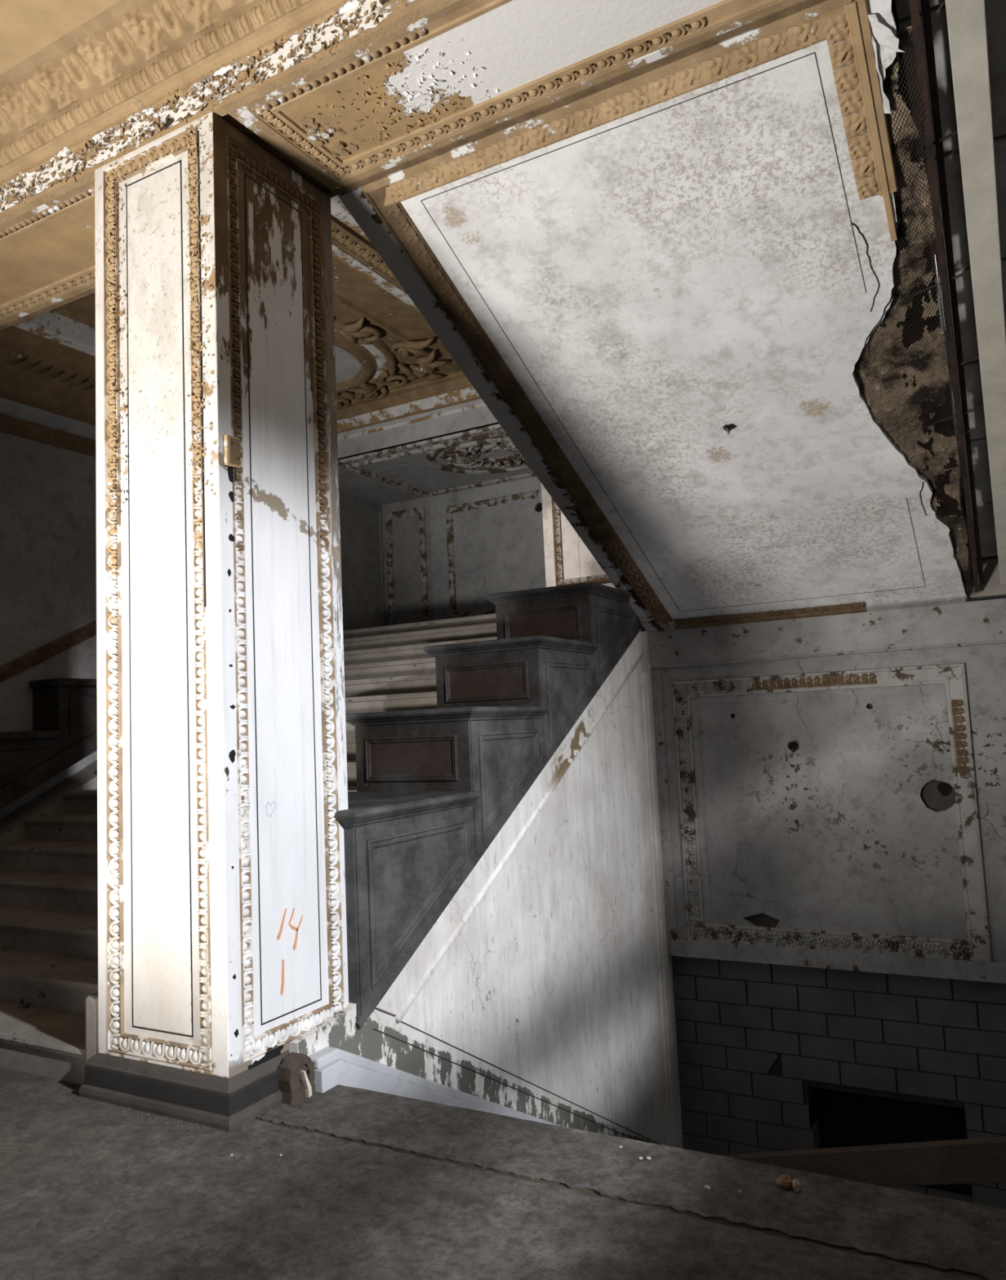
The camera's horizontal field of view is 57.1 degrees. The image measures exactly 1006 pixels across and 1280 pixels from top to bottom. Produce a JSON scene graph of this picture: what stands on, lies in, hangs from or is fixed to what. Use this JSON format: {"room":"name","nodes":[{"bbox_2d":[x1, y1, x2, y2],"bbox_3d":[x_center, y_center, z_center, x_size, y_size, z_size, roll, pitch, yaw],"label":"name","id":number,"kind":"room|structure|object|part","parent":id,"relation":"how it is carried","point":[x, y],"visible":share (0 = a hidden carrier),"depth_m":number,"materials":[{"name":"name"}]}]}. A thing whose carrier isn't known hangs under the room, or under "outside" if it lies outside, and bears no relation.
{"room":"abandoned building interior","nodes":[
{"label":"abandoned building interior","id":0,"kind":"room"},
{"bbox_2d":[0,0,120,75],"bbox_3d":[-4.908,-2.929,0.339,11.600,0.070,9.470,-6,-6,29],"label":"ceiling","id":1,"kind":"structure","parent":0,"point":[27,27],"depth_m":4.02,"materials":[{"name":"beige paint"}]},
{"bbox_2d":[0,295,382,843],"bbox_3d":[-3.190,-0.097,8.361,2.660,5.030,7.399,-8,-7,43],"label":"wall","id":2,"kind":"structure","parent":0,"point":[48,451],"depth_m":7.60,"materials":[{"name":"paint"}]},
{"bbox_2d":[0,729,62,809],"bbox_3d":[-3.873,1.116,6.832,0.380,0.856,1.120,-6,-6,29],"label":"pedestal","id":3,"kind":"object","parent":2,"relation":"attached to","point":[28,759],"visible":1,"depth_m":7.01,"materials":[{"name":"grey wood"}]},
{"bbox_3d":[-3.579,-0.061,7.936,0.030,2.298,4.449,-6,-6,29],"label":"raking moulding","id":4,"kind":"part","parent":2,"relation":"part of","materials":[{"name":"brown wood"}]},
{"bbox_2d":[28,678,97,772],"bbox_3d":[-3.403,0.709,7.756,0.380,0.736,0.980,-6,-6,29],"label":"pedestal","id":5,"kind":"object","parent":2,"relation":"on","point":[68,705],"visible":0.46,"depth_m":7.41,"materials":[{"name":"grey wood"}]},
{"bbox_2d":[88,195,502,466],"bbox_3d":[-1.666,-2.449,7.594,4.400,0.670,4.330,-6,-6,29],"label":"ceiling","id":6,"kind":"structure","parent":0,"point":[399,388],"depth_m":8.80,"materials":[{"name":"paint"}]},
{"bbox_3d":[-1.934,-2.553,8.478,1.800,0.075,2.121,-6,-6,29],"label":"oval moulding","id":7,"kind":"part","parent":6,"relation":"part of","materials":[{"name":"beige paint"}]},
{"bbox_3d":[-0.764,-2.748,7.037,0.200,0.060,4.200,-6,-6,29],"label":"border moulding","id":8,"kind":"part","parent":6,"relation":"part of","materials":[{"name":"beige paint"}]},
{"bbox_3d":[-0.823,-2.599,8.808,0.530,0.022,0.550,-6,-6,29],"label":"corner panel","id":9,"kind":"part","parent":6,"relation":"part of","materials":[{"name":"beige paint"}]},
{"bbox_2d":[337,429,536,513],"bbox_3d":[-0.952,-1.869,10.660,6.400,0.220,1.960,-6,-6,29],"label":"ceiling","id":10,"kind":"structure","parent":0,"point":[488,459],"depth_m":10.39,"materials":[{"name":"paint"}]},
{"bbox_2d":[378,476,546,626],"bbox_3d":[-0.523,-0.936,11.275,6.400,2.000,0.199,-6,-6,29],"label":"wall","id":11,"kind":"structure","parent":0,"point":[441,555],"depth_m":11.20,"materials":[{"name":"paint"}]},
{"bbox_3d":[-1.205,-0.819,11.607,0.590,1.650,0.030,-6,-6,29],"label":"panel moulding","id":12,"kind":"part","parent":11,"relation":"part of","materials":[{"name":"white paint"}]},
{"bbox_3d":[0.346,-1.028,10.705,2.320,1.400,0.030,-6,-6,29],"label":"panel moulding","id":13,"kind":"part","parent":11,"relation":"part of","materials":[{"name":"white paint"}]},
{"bbox_2d":[289,631,682,1148],"bbox_3d":[0.272,2.506,5.986,0.196,5.500,4.800,-6,-6,29],"label":"wall","id":14,"kind":"structure","parent":0,"point":[543,988],"depth_m":6.23,"materials":[{"name":"paint"}]},
{"bbox_2d":[247,1044,561,1126],"bbox_3d":[0.352,3.396,5.792,0.147,3.145,5.155,-6,-6,29],"label":"baseboard","id":15,"kind":"structure","parent":14,"relation":"attached to","point":[332,1067],"depth_m":4.09,"materials":[{"name":"grey stone"}]},
{"bbox_2d":[335,791,480,1029],"bbox_3d":[-0.795,1.361,4.952,0.944,0.998,1.147,-6,-6,29],"label":"pedestal","id":16,"kind":"object","parent":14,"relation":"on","point":[407,854],"visible":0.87,"depth_m":4.61,"materials":[{"name":"grey wood"}]},
{"bbox_2d":[0,1066,1005,1279],"bbox_3d":[-4.268,1.873,0.245,16.000,0.301,10.500,-6,-6,29],"label":"floor","id":17,"kind":"structure","parent":0,"point":[410,1211],"depth_m":2.92,"materials":[{"name":"concrete"}]},
{"bbox_2d":[78,111,348,1131],"bbox_3d":[-1.324,-0.146,4.324,0.885,4.210,0.845,-6,-6,29],"label":"column","id":18,"kind":"structure","parent":17,"relation":"on","point":[222,783],"depth_m":4.05,"materials":[{"name":"paint"}]},
{"bbox_3d":[-1.514,-0.245,4.027,0.622,4.000,0.028,-6,-6,29],"label":"egg moulding","id":19,"kind":"part","parent":18,"relation":"part of","materials":[{"name":"white paint"}]},
{"bbox_3d":[-1.498,-0.236,4.025,0.774,4.070,0.035,-6,-6,29],"label":"frame","id":20,"kind":"part","parent":18,"relation":"part of","materials":[{"name":"paint"}]},
{"bbox_2d":[222,434,239,482],"bbox_3d":[-1.147,-0.767,3.920,0.037,0.195,0.074,-6,-6,29],"label":"junction box","id":21,"kind":"object","parent":18,"relation":"attached to","point":[231,445],"visible":1,"depth_m":3.91,"materials":[{"name":"metal"}]},
{"bbox_3d":[-1.137,-0.800,3.918,0.006,0.110,0.060,-6,-6,29],"label":"plate","id":22,"kind":"part","parent":21,"relation":"part of","materials":[{"name":"beige metal"}]},
{"bbox_3d":[-0.991,-0.245,4.177,0.035,4.070,0.789,-6,-6,29],"label":"frame","id":23,"kind":"part","parent":18,"relation":"part of","materials":[{"name":"paint"}]},
{"bbox_3d":[-0.983,-0.245,4.175,0.028,3.950,0.640,-6,-6,29],"label":"egg moulding","id":24,"kind":"part","parent":18,"relation":"part of","materials":[{"name":"white paint"}]},
{"bbox_2d":[0,0,824,330],"bbox_3d":[-2.359,-2.848,4.950,11.620,1.404,1.080,-6,-6,29],"label":"ceiling beam","id":25,"kind":"structure","parent":18,"relation":"on","point":[347,95],"depth_m":4.02,"materials":[{"name":"paint"}]},
{"bbox_3d":[-4.581,-1.965,6.295,6.300,0.014,0.640,-6,-6,29],"label":"soffit panel","id":26,"kind":"part","parent":25,"relation":"part of","materials":[{"name":"paint"}]},
{"bbox_3d":[-4.580,-1.949,6.294,6.280,0.026,0.620,-6,-6,29],"label":"soffit moulding","id":27,"kind":"part","parent":25,"relation":"part of","materials":[{"name":"beige paint"}]},
{"bbox_3d":[0.924,-2.495,3.262,4.325,0.014,0.640,-6,-6,29],"label":"soffit panel","id":28,"kind":"part","parent":25,"relation":"part of","materials":[{"name":"paint"}]},
{"bbox_3d":[0.925,-2.479,3.260,4.305,0.026,0.620,-6,-6,29],"label":"soffit moulding","id":29,"kind":"part","parent":25,"relation":"part of","materials":[{"name":"beige paint"}]},
{"bbox_2d":[0,613,497,1084],"bbox_3d":[-1.825,0.970,7.123,3.000,2.595,5.250,-6,-6,29],"label":"staircase","id":30,"kind":"structure","parent":17,"relation":"on","point":[49,877],"depth_m":5.82,"materials":[{"name":"wood"}]},
{"bbox_2d":[345,706,549,864],"bbox_3d":[-0.328,0.893,5.882,0.944,0.896,0.997,-6,-6,29],"label":"pedestal","id":31,"kind":"object","parent":30,"relation":"on","point":[495,752],"visible":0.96,"depth_m":5.53,"materials":[{"name":"grey wood"}]},
{"bbox_3d":[-0.547,0.707,5.516,0.650,0.255,0.012,-6,-6,29],"label":"panel","id":32,"kind":"part","parent":31,"relation":"part of","materials":[{"name":"brown wood"}]},
{"bbox_2d":[422,635,599,764],"bbox_3d":[0.099,0.465,6.731,0.944,0.865,0.972,-6,-6,29],"label":"pedestal","id":33,"kind":"object","parent":30,"relation":"on","point":[557,673],"visible":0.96,"depth_m":6.39,"materials":[{"name":"grey wood"}]},
{"bbox_3d":[-0.114,0.290,6.375,0.650,0.245,0.012,-6,-6,29],"label":"panel","id":34,"kind":"part","parent":33,"relation":"part of","materials":[{"name":"brown wood"}]},
{"bbox_2d":[484,582,639,693],"bbox_3d":[0.539,0.047,7.603,0.944,0.842,1.052,-6,-6,29],"label":"pedestal","id":35,"kind":"object","parent":30,"relation":"on","point":[602,615],"visible":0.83,"depth_m":7.22,"materials":[{"name":"grey wood"}]},
{"bbox_3d":[0.307,-0.121,7.212,0.650,0.240,0.012,-6,-6,29],"label":"panel","id":36,"kind":"part","parent":35,"relation":"part of","materials":[{"name":"brown wood"}]},
{"bbox_2d":[47,1096,995,1279],"bbox_3d":[-0.291,1.778,2.794,3.886,0.007,1.600,-6,-6,29],"label":"floor grit","id":37,"kind":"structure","parent":17,"relation":"on","point":[73,1096],"depth_m":3.43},
{"bbox_2d":[703,1185,710,1189],"bbox_3d":[0.653,1.749,2.958,0.017,0.013,0.020,2,-7,-39],"label":"crumb","id":38,"kind":"object","parent":17,"relation":"on","point":[706,1187],"visible":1,"depth_m":2.95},
{"bbox_2d":[775,1174,800,1192],"bbox_3d":[0.905,1.724,2.938,0.078,0.040,0.045,-6,-6,29],"label":"chunk","id":39,"kind":"object","parent":17,"relation":"on","point":[784,1181],"visible":1,"depth_m":2.93,"materials":[{"name":"ceramic"}]},
{"bbox_2d":[540,482,615,588],"bbox_3d":[1.082,-1.138,9.290,1.355,1.890,0.384,-6,-6,29],"label":"wall pier","id":40,"kind":"object","parent":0,"point":[567,559],"visible":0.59,"depth_m":9.35,"materials":[{"name":"paint"}]},
{"bbox_3d":[0.981,-1.232,9.154,1.085,1.340,0.030,-6,-6,29],"label":"panel moulding","id":41,"kind":"part","parent":40,"relation":"part of","materials":[{"name":"white paint"}]},
{"bbox_2d":[338,0,968,631],"bbox_3d":[1.401,-1.440,5.885,2.621,2.351,4.370,-6,-6,29],"label":"ceiling","id":42,"kind":"structure","parent":0,"point":[666,286],"depth_m":5.02,"materials":[{"name":"paint"}]},
{"bbox_3d":[0.396,-1.189,6.277,0.118,1.920,4.040,-6,-6,29],"label":"moulding","id":43,"kind":"part","parent":42,"relation":"part of","materials":[{"name":"beige paint"}]},
{"bbox_3d":[0.358,-2.319,4.133,2.280,0.059,0.086,-6,-6,29],"label":"moulding","id":44,"kind":"part","parent":42,"relation":"part of","materials":[{"name":"beige paint"}]},
{"bbox_3d":[2.162,-0.174,7.603,1.550,0.048,0.090,-6,-6,29],"label":"moulding","id":45,"kind":"part","parent":42,"relation":"part of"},
{"bbox_3d":[1.540,-2.231,3.854,0.080,0.399,0.805,-6,-6,29],"label":"moulding","id":46,"kind":"part","parent":42,"relation":"part of","materials":[{"name":"beige paint"}]},
{"bbox_2d":[853,26,973,597],"bbox_3d":[2.339,-1.346,5.367,0.563,1.857,3.882,-6,-6,29],"label":"metal lath","id":47,"kind":"object","parent":42,"relation":"attached to","point":[893,405],"visible":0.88,"depth_m":5.03,"materials":[{"name":"metal"}]},
{"bbox_2d":[908,0,979,592],"bbox_3d":[2.530,-1.426,5.181,0.030,1.919,4.005,-5,-6,28],"label":"metal beam","id":48,"kind":"structure","parent":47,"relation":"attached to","point":[913,6],"depth_m":4.42,"materials":[{"name":"black metal"}]},
{"bbox_2d":[910,130,957,155],"bbox_3d":[1.873,-2.164,4.038,0.354,0.054,0.012,-6,-7,36],"label":"bar","id":49,"kind":"object","parent":48,"relation":"attached to","point":[955,131],"visible":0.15,"depth_m":4.01,"materials":[{"name":"metal"}]},
{"bbox_2d":[911,270,970,295],"bbox_3d":[2.227,-1.797,4.615,0.354,0.054,0.012,-6,-7,36],"label":"bar","id":50,"kind":"object","parent":48,"relation":"attached to","point":[968,271],"visible":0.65,"depth_m":4.61,"materials":[{"name":"metal"}]},
{"bbox_2d":[942,231,973,519],"bbox_3d":[2.600,-1.369,5.268,0.010,1.009,2.132,-5,-6,28],"label":"rod","id":51,"kind":"object","parent":48,"relation":"attached to","point":[943,237],"visible":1,"depth_m":5.04,"materials":[{"name":"brown metal"}]},
{"bbox_2d":[933,405,983,423],"bbox_3d":[2.686,-1.320,5.365,0.354,0.054,0.012,-6,-7,36],"label":"bar","id":52,"kind":"object","parent":48,"relation":"attached to","point":[982,406],"visible":0.65,"depth_m":5.36,"materials":[{"name":"metal"}]},
{"bbox_2d":[948,355,978,368],"bbox_3d":[2.502,-1.510,5.065,0.354,0.054,0.012,-6,-7,36],"label":"bar","id":53,"kind":"object","parent":48,"relation":"attached to","point":[976,357],"visible":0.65,"depth_m":5.04,"materials":[{"name":"metal"}]},
{"bbox_2d":[949,425,985,436],"bbox_3d":[2.764,-1.239,5.492,0.354,0.054,0.012,-6,-7,36],"label":"bar","id":54,"kind":"object","parent":48,"relation":"attached to","point":[983,426],"visible":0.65,"depth_m":5.47,"materials":[{"name":"metal"}]},
{"bbox_2d":[933,253,960,476],"bbox_3d":[2.473,-1.442,5.126,0.008,0.751,1.587,-5,-6,28],"label":"rod","id":55,"kind":"object","parent":47,"relation":"attached to","point":[935,255],"visible":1,"depth_m":4.98,"materials":[{"name":"metal"}]},
{"bbox_2d":[636,557,1005,631],"bbox_3d":[0.653,-0.075,9.620,9.900,0.275,2.000,-6,-6,29],"label":"floor","id":56,"kind":"structure","parent":0,"point":[991,588],"depth_m":6.87,"materials":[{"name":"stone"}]},
{"bbox_2d":[920,0,983,583],"bbox_3d":[2.574,-1.499,5.200,0.030,1.928,4.010,-5,-6,28],"label":"channel","id":57,"kind":"object","parent":56,"relation":"attached to","point":[925,6],"visible":0.94,"depth_m":4.47,"materials":[{"name":"brown metal"}]},
{"bbox_2d":[647,598,1005,983],"bbox_3d":[2.967,1.151,7.148,3.690,2.770,0.155,-6,-6,29],"label":"wall","id":58,"kind":"structure","parent":0,"point":[832,788],"depth_m":7.29,"materials":[{"name":"paint"}]},
{"bbox_3d":[2.501,1.349,7.349,2.264,2.169,0.034,-6,-6,29],"label":"panel moulding","id":59,"kind":"part","parent":58,"relation":"part of","materials":[{"name":"white paint"}]},
{"bbox_3d":[3.007,2.454,6.993,3.690,0.145,0.030,-6,-6,29],"label":"rail","id":60,"kind":"part","parent":58,"relation":"part of","materials":[{"name":"white paint"}]},
{"bbox_2d":[671,955,1005,1208],"bbox_3d":[3.199,3.860,7.095,3.690,2.750,0.460,-6,-6,29],"label":"wall","id":61,"kind":"structure","parent":0,"point":[771,1057],"depth_m":7.34,"materials":[{"name":"tile"}]},
{"bbox_2d":[890,0,1005,584],"bbox_3d":[2.746,-1.859,4.633,1.150,2.594,5.026,-6,-6,29],"label":"ceiling","id":62,"kind":"structure","parent":0,"point":[969,36],"depth_m":4.30,"materials":[{"name":"plaster"},{"name":"metal mesh"}]},
{"bbox_3d":[2.159,5.143,4.984,3.690,0.100,5.000,-6,-6,29],"label":"floor","id":63,"kind":"structure","parent":0,"visible":0},
{"bbox_2d":[720,1136,1005,1186],"bbox_3d":[2.257,3.246,5.712,0.100,1.308,3.105,2,-7,-38],"label":"plank","id":64,"kind":"object","parent":63,"relation":"on","point":[975,1160],"visible":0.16,"depth_m":5.48,"materials":[{"name":"wood"}]}
]}

